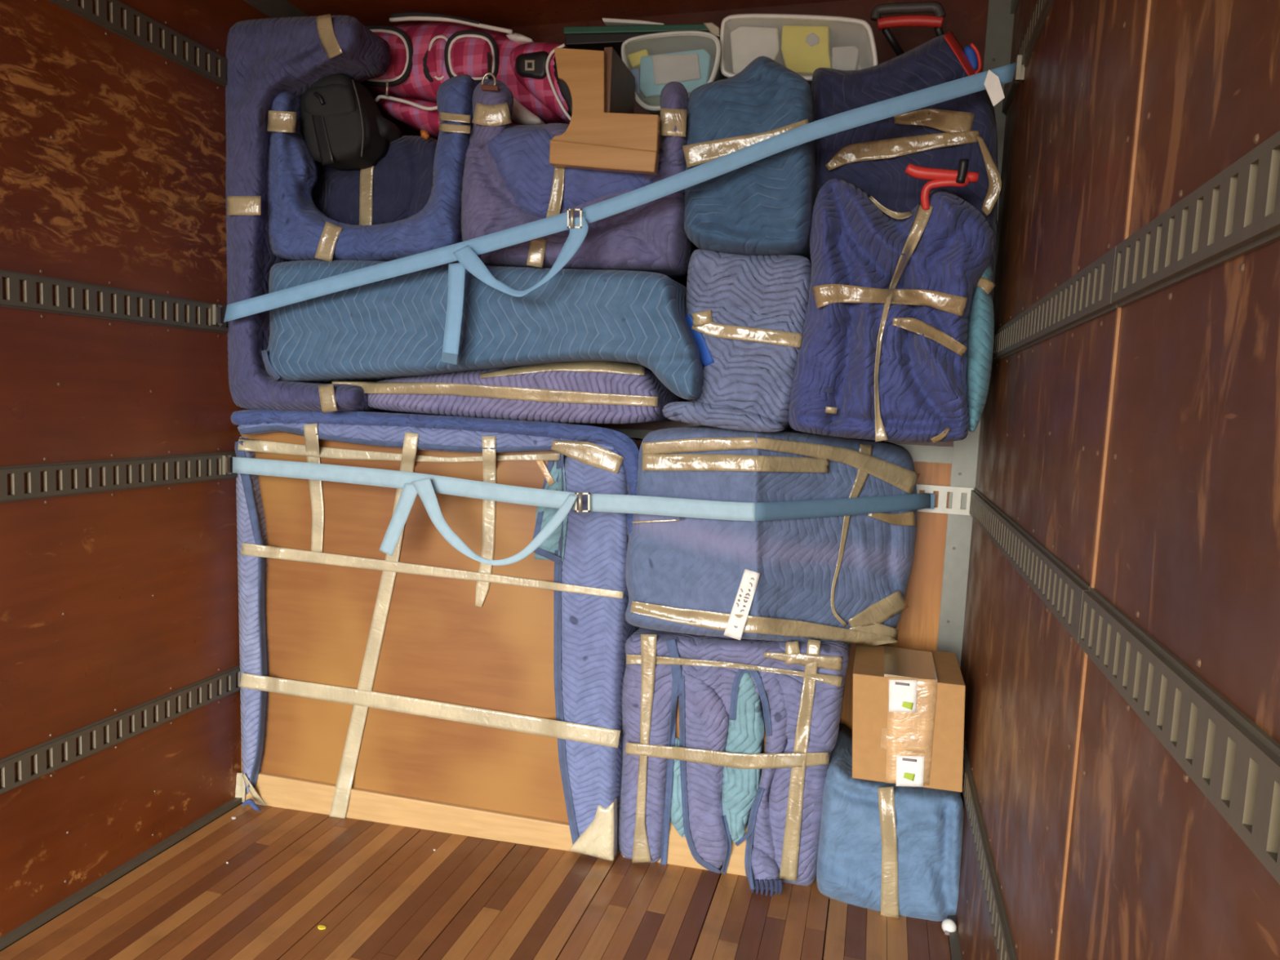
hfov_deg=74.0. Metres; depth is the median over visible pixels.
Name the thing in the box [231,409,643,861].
dresser
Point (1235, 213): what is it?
rail
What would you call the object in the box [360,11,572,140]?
duffel bag
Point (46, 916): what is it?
baseboard
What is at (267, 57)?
furniture
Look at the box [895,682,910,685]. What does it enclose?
print
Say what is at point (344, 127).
backpack
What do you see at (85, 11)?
rail
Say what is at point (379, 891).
floor
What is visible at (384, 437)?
blanket
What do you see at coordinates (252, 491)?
blanket
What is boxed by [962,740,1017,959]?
rail
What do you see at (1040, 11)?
rail
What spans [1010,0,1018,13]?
trim
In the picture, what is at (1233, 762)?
rail
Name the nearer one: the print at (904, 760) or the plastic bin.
the print at (904, 760)
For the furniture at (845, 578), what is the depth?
2.57 m
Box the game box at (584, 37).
[563,22,720,59]
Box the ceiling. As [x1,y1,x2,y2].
[286,0,844,27]
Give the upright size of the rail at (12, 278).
0.125 m
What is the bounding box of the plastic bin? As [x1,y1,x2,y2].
[720,13,878,89]
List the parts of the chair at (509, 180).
chair leg, wooden bracket, chair leg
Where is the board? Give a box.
[602,17,664,26]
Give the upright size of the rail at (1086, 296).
0.125 m
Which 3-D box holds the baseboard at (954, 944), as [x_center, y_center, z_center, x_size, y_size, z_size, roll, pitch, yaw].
[0.384,1.454,0.635,0.024,0.018,4.800,4,6,16]
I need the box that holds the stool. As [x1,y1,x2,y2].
[816,723,964,935]
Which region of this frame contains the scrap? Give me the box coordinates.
[317,924,326,929]
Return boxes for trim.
[244,0,308,17]
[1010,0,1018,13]
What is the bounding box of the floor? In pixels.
[0,802,951,959]
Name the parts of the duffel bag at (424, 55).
zip pull, white panel, white panel, badge panel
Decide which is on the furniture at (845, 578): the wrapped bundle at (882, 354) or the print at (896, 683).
the wrapped bundle at (882, 354)
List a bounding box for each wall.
[0,0,332,937]
[365,0,1013,730]
[955,0,1279,959]
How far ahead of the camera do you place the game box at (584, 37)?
2.75 m
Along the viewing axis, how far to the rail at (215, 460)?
2.43 m
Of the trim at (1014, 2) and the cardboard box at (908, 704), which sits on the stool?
the cardboard box at (908, 704)
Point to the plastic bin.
(803, 44)
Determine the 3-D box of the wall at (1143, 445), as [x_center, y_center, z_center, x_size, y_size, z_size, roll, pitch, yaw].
[0.494,0.052,0.520,0.064,2.960,4.860,4,6,16]
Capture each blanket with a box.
[235,436,269,795]
[237,422,615,453]
[487,126,653,218]
[558,437,643,845]
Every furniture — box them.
[225,13,390,413]
[625,425,919,645]
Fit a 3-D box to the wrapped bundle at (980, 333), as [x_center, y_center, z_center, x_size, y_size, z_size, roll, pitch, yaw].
[0.935,-0.370,2.341,0.077,0.476,0.091,4,6,16]
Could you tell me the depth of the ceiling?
2.98 m
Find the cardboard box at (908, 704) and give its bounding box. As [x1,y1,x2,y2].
[852,644,965,791]
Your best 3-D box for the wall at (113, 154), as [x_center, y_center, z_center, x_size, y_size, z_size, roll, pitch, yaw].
[-1.904,-0.120,1.192,0.064,2.960,4.860,4,6,16]
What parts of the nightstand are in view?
board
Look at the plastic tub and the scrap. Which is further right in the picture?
the plastic tub
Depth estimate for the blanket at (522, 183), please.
2.52 m
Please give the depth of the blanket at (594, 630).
2.71 m
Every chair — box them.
[266,74,478,262]
[461,47,693,278]
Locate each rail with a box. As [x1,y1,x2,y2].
[0,269,228,337]
[0,448,237,503]
[0,664,240,794]
[34,0,227,88]
[915,484,973,515]
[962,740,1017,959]
[968,485,1089,643]
[991,243,1117,366]
[1001,0,1053,115]
[1078,586,1279,884]
[1111,130,1279,307]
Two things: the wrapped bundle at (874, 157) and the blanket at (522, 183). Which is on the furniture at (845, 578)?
the wrapped bundle at (874, 157)
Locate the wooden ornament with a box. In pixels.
[420,129,430,139]
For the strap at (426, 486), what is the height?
0.276 m
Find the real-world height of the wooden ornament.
0.034 m
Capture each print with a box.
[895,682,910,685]
[902,758,916,762]
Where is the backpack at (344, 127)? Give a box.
[299,73,401,170]
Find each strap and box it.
[212,54,1025,364]
[222,455,935,565]
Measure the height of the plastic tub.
0.236 m
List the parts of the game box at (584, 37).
lid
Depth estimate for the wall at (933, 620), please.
2.85 m
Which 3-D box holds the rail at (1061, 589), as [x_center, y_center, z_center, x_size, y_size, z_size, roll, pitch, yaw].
[0.873,0.136,2.023,0.013,0.125,1.640,4,6,16]
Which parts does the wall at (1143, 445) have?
plywood panel, plywood panel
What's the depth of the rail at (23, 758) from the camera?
2.50 m
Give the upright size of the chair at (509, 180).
0.612 m
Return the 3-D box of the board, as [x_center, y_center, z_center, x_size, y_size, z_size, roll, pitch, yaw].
[-0.003,-1.493,2.826,0.212,0.037,0.150,4,6,16]
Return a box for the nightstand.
[618,627,850,897]
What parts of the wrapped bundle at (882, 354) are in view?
red lever, red handle, black knob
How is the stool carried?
on the floor
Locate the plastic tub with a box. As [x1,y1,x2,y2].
[621,30,727,117]
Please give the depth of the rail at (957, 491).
2.82 m
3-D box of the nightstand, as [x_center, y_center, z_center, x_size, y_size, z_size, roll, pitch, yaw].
[0.314,0.873,2.834,0.724,0.838,0.483,4,6,16]
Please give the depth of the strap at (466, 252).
2.39 m
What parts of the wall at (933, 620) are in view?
plywood panel, plywood panel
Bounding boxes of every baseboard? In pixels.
[0,797,242,950]
[946,915,961,959]
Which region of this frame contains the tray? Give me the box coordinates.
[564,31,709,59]
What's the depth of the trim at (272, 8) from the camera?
2.95 m
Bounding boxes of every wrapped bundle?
[788,158,994,444]
[811,31,1001,298]
[967,262,995,431]

